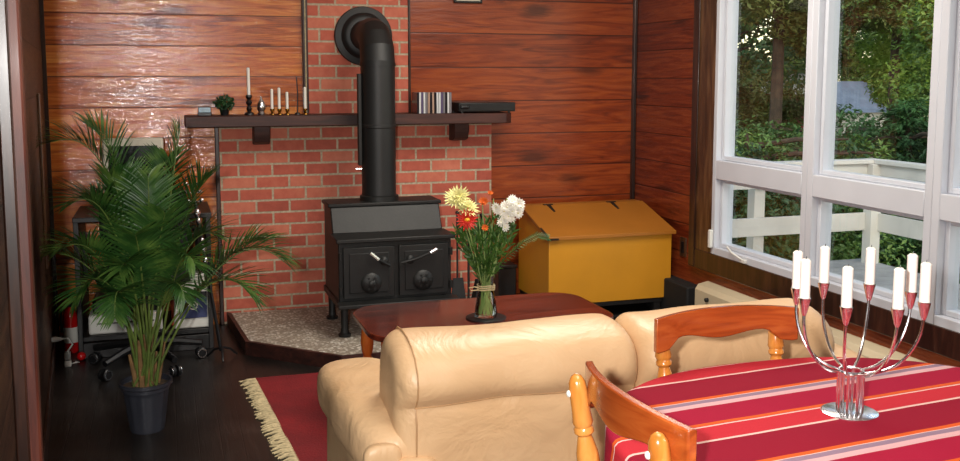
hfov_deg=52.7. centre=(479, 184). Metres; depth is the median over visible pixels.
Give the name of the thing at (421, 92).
case
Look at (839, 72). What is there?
leafy tree
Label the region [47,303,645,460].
floor
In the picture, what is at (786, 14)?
leafy tree
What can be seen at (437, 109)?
case
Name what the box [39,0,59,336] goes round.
trim
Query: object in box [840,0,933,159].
leafy tree
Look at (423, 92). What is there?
case
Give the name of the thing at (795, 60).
leafy tree
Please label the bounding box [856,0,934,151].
leafy tree
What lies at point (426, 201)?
cooktop
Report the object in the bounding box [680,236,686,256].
wall outlet
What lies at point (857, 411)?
candelabra
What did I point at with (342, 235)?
cooktop
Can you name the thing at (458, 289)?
fireplace tool set
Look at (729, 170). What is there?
window
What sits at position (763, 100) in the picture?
leafy tree
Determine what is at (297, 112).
holder
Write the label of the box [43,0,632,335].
wall
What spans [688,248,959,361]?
trim
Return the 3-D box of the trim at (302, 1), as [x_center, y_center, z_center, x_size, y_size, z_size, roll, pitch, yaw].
[-1.011,-1.055,5.577,0.032,1.286,0.034,-2,7,-18]
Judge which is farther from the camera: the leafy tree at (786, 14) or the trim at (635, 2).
the leafy tree at (786, 14)
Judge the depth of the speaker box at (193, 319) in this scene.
5.09 m
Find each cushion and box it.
[379,313,637,460]
[615,298,834,386]
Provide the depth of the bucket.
5.98 m
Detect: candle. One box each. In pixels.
[246,68,249,94]
[270,89,273,108]
[277,88,280,108]
[285,92,288,108]
[303,87,306,107]
[792,248,802,288]
[799,256,810,298]
[819,244,829,282]
[841,264,853,307]
[864,245,875,284]
[892,265,905,309]
[906,251,917,291]
[919,260,931,302]
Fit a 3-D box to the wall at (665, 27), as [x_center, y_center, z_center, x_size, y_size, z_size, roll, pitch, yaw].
[2.178,-0.145,2.868,0.100,2.500,7.312,-2,7,-18]
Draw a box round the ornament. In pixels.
[256,96,265,114]
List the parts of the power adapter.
cord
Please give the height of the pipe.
1.063 m
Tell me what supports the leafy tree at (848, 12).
on the ground
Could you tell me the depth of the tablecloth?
1.98 m
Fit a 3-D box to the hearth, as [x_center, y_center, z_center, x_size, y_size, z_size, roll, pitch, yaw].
[-0.509,0.802,5.360,1.660,0.071,1.106,-2,7,-18]
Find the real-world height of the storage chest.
0.651 m
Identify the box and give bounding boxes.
[174,266,208,328]
[198,107,210,115]
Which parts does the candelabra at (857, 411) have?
arm, arm, arm, arm, arm, arm, arm, arm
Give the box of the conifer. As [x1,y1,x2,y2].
[860,127,959,283]
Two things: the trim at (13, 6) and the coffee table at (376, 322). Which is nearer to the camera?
the trim at (13, 6)
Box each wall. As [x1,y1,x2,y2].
[0,0,54,460]
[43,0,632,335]
[219,0,490,323]
[635,0,959,366]
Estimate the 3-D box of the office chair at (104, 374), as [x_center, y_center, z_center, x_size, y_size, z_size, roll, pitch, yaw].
[-1.653,0.443,4.783,0.582,0.910,0.580,-3,7,-24]
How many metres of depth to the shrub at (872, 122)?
10.94 m
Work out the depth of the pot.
3.88 m
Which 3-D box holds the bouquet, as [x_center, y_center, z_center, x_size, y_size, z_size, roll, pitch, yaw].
[0.063,0.263,4.051,0.478,0.549,0.192,-3,7,-27]
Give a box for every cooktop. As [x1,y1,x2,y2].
[322,195,440,207]
[329,228,454,243]
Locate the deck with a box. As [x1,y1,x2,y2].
[732,158,959,309]
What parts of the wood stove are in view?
leg, leg, door, handle, plate, handle, door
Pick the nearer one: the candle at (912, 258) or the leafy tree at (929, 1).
the candle at (912, 258)
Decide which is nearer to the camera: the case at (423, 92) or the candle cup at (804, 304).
the candle cup at (804, 304)
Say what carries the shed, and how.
on the ground
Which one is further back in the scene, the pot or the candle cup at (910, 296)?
the pot
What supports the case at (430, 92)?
on the mantel shelf at (458, 122)
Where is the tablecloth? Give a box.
[604,357,959,460]
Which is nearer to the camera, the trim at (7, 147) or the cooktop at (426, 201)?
the trim at (7, 147)
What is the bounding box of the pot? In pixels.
[118,373,172,434]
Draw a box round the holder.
[295,76,299,114]
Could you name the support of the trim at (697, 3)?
attached to the wall at (665, 27)
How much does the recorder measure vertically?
0.062 m
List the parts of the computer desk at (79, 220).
panel, panel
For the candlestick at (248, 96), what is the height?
0.269 m
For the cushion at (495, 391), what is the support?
on the sofa
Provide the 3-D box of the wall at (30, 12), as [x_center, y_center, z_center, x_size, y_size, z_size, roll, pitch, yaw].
[-1.005,-0.032,1.843,0.100,2.500,7.341,-3,7,-22]
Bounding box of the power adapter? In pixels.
[52,337,79,366]
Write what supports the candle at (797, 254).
on the candelabra at (857, 411)
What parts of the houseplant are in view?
pot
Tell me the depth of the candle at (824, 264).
2.06 m
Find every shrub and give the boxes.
[732,116,881,260]
[733,115,916,265]
[766,103,926,264]
[840,96,959,279]
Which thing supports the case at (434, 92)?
on the mantel shelf at (458, 122)
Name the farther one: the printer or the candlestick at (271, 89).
the candlestick at (271, 89)
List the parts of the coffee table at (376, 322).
leg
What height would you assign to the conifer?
2.749 m
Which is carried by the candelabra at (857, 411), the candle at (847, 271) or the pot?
the candle at (847, 271)
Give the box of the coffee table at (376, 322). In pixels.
[353,292,613,357]
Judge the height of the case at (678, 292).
0.235 m
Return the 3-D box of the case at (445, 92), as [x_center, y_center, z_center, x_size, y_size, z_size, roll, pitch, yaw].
[-0.218,-0.489,5.755,0.011,0.122,0.130,-2,7,-18]
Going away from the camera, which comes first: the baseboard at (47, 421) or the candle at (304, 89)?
the baseboard at (47, 421)
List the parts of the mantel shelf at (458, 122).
shelf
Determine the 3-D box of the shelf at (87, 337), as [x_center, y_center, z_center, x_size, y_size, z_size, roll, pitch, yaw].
[-1.796,0.752,5.245,0.615,0.025,0.470,-2,7,-18]
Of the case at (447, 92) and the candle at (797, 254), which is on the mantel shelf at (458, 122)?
the case at (447, 92)
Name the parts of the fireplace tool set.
shovel blade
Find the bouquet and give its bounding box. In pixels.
[444,186,550,314]
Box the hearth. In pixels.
[227,296,470,366]
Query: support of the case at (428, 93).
on the mantel shelf at (458, 122)
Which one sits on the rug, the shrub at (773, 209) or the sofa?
the sofa
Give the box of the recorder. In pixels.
[452,101,514,112]
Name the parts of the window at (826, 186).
sash, sash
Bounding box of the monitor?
[102,137,163,191]
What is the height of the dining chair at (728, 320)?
0.864 m
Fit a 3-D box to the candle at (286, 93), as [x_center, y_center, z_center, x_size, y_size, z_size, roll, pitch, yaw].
[-1.089,-0.476,5.472,0.016,0.098,0.016,-2,7,-18]
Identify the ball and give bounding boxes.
[77,352,85,359]
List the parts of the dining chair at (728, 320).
post, crest rail, post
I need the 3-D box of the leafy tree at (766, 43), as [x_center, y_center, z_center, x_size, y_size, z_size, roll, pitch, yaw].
[4.404,-3.260,19.070,5.456,8.333,5.228,0,6,-1]
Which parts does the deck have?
post, post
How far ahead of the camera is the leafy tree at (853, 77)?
34.77 m
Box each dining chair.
[566,361,696,460]
[654,305,798,377]
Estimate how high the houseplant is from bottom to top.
0.123 m
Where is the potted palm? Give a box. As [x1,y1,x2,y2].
[35,108,300,434]
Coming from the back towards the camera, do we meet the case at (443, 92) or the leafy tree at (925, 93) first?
the leafy tree at (925, 93)
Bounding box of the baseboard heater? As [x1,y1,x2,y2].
[695,281,926,362]
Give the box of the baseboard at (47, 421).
[43,320,57,460]
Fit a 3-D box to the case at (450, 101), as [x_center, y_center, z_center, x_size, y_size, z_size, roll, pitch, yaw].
[-0.193,-0.490,5.763,0.011,0.122,0.130,-2,7,-18]
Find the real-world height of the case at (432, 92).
0.122 m
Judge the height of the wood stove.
0.705 m
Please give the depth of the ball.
4.89 m
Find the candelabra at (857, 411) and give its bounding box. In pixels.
[791,281,930,421]
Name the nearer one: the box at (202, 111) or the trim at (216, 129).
the box at (202, 111)
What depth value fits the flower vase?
4.04 m
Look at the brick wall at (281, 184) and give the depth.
5.71 m
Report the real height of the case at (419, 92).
0.122 m
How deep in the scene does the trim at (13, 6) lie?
2.38 m
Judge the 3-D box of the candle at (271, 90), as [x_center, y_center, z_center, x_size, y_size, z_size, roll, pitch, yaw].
[-1.169,-0.482,5.446,0.016,0.115,0.016,-2,7,-18]
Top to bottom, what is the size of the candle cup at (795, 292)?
0.036 m
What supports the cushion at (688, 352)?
on the sofa
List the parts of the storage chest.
plinth, lid, board, post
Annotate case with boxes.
[412,92,418,113]
[419,92,420,112]
[421,92,422,112]
[423,92,424,112]
[425,92,427,112]
[427,92,429,112]
[430,92,431,112]
[432,92,433,112]
[434,92,435,112]
[436,92,438,112]
[438,92,440,112]
[441,92,442,112]
[443,92,444,112]
[445,92,446,112]
[447,92,448,112]
[449,92,451,112]
[646,275,696,308]
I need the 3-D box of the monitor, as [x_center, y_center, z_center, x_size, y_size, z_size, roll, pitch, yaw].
[-1.840,-0.065,5.170,0.300,0.385,0.274,-2,7,-18]
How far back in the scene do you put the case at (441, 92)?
5.68 m
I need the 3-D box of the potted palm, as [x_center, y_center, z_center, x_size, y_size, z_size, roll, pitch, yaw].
[-1.190,0.354,3.822,1.009,1.297,0.720,-2,7,-18]
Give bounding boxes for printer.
[88,291,162,334]
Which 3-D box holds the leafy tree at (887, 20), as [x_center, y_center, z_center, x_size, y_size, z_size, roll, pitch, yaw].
[5.871,-2.075,14.008,2.171,6.491,2.384,-2,7,-18]
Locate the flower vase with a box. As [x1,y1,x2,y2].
[469,275,496,318]
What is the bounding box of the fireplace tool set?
[452,211,489,298]
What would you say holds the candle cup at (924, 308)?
on the candelabra at (857, 411)
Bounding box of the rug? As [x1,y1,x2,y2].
[239,372,326,460]
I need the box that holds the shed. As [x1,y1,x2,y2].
[760,73,805,135]
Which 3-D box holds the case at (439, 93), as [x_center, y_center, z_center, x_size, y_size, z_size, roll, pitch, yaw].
[-0.255,-0.488,5.743,0.011,0.122,0.130,-2,7,-18]
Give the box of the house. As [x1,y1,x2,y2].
[835,81,886,157]
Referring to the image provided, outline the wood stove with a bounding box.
[322,194,459,337]
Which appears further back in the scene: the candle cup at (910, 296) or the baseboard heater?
the baseboard heater
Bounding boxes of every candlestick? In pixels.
[244,68,253,114]
[269,88,275,114]
[276,88,282,114]
[284,92,290,114]
[302,87,307,114]
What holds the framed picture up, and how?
attached to the wall at (145, 63)
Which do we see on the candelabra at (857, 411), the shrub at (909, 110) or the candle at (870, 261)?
the candle at (870, 261)
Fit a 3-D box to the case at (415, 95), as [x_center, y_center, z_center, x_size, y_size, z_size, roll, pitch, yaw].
[-0.381,-0.484,5.702,0.012,0.122,0.130,-2,7,-18]
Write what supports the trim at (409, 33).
attached to the wall at (145, 63)
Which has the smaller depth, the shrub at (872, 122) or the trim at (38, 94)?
the trim at (38, 94)
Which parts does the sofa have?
arm, arm, arm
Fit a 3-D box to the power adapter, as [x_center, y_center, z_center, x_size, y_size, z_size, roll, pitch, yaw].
[-2.056,0.820,4.817,0.123,0.154,0.077,-2,7,-18]
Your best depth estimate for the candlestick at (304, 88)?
5.50 m
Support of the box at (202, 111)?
on the mantel shelf at (458, 122)
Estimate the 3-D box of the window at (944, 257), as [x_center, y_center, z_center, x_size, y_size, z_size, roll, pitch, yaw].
[1.965,-0.330,3.446,0.118,1.860,0.775,-2,7,-18]
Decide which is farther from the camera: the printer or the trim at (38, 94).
the printer
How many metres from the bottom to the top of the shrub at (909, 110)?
2.687 m
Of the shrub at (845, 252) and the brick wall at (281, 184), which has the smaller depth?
the brick wall at (281, 184)
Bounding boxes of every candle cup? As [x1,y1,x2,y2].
[791,287,799,304]
[798,297,810,315]
[818,281,829,298]
[840,306,852,325]
[863,283,875,300]
[891,307,904,327]
[905,291,917,308]
[918,301,930,319]
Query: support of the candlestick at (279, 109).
on the mantel shelf at (458, 122)
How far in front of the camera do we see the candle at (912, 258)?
1.98 m
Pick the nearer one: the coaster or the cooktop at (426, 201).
the coaster
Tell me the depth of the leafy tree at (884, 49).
14.84 m
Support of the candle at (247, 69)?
on the candlestick at (248, 96)
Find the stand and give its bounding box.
[183,175,237,361]
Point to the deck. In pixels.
(755, 226)
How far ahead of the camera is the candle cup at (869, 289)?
2.06 m
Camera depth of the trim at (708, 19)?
5.43 m
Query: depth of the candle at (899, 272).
1.83 m
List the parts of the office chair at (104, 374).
armrest, leg, leg, seat, backrest, leg, leg, armrest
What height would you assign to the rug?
0.012 m
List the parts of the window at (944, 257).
sash, sash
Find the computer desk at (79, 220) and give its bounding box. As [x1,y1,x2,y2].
[72,201,213,358]
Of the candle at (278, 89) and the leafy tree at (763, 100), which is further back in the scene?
the leafy tree at (763, 100)
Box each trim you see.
[0,0,30,460]
[7,0,43,460]
[37,93,48,268]
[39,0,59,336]
[214,127,223,324]
[301,0,308,113]
[408,0,410,111]
[630,0,637,198]
[688,0,700,265]
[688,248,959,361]
[695,0,716,252]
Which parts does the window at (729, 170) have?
sash, sash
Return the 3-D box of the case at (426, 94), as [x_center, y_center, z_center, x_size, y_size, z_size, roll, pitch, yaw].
[-0.331,-0.485,5.718,0.011,0.122,0.130,-2,7,-18]
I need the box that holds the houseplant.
[212,93,234,114]
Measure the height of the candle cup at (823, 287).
0.036 m
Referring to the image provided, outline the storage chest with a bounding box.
[519,199,675,319]
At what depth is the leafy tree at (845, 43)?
21.49 m
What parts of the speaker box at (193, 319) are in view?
panel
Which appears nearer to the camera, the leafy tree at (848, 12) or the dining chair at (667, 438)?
the dining chair at (667, 438)
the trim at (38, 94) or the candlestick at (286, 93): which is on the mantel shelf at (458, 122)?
the candlestick at (286, 93)
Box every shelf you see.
[83,310,208,341]
[184,112,510,144]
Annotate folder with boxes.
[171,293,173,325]
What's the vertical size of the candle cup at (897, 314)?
0.036 m
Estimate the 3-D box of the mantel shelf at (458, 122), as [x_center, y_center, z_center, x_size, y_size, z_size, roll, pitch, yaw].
[-0.730,-0.327,5.621,1.875,0.171,0.248,-2,7,-18]
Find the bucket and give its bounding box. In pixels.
[494,261,516,295]
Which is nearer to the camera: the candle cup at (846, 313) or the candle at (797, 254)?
the candle cup at (846, 313)
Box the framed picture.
[453,0,481,2]
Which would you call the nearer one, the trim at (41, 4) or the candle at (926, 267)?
the candle at (926, 267)
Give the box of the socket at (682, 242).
[681,241,683,252]
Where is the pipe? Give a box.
[334,6,395,195]
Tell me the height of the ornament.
0.105 m
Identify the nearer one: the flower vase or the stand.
the flower vase
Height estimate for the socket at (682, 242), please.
0.067 m
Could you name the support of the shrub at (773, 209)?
on the ground
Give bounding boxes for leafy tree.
[735,2,769,146]
[736,69,804,137]
[737,9,805,138]
[737,46,805,91]
[738,0,850,137]
[773,12,855,70]
[802,0,932,111]
[804,1,874,80]
[837,1,871,80]
[840,0,932,149]
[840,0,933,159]
[847,2,931,160]
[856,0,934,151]
[906,67,929,106]
[908,1,931,94]
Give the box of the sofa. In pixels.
[317,298,864,460]
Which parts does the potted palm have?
frond stem, frond stem, frond stem, frond stem, frond stem, frond stem, frond stem, frond stem, frond stem, frond stem, frond stem, frond stem, frond stem, frond stem, frond stem, frond stem, frond stem, frond stem, frond stem, frond stem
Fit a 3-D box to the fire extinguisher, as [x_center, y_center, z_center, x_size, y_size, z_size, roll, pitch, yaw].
[-2.115,0.713,5.040,0.109,0.317,0.074,1,6,11]
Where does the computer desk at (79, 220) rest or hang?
on the floor
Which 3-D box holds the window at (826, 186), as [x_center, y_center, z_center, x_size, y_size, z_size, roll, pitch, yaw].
[1.724,-0.411,4.186,0.118,1.860,0.790,-2,7,-18]
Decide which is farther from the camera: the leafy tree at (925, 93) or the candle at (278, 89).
the leafy tree at (925, 93)
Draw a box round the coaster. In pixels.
[466,312,505,322]
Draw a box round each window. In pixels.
[708,0,813,278]
[804,0,942,321]
[926,0,959,332]
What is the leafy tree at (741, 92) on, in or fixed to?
on the ground
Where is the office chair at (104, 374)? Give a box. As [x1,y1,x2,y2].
[80,190,207,380]
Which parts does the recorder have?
panel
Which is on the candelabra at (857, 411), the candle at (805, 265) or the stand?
the candle at (805, 265)
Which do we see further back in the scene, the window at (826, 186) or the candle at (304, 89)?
the candle at (304, 89)
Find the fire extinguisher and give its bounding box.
[59,293,78,352]

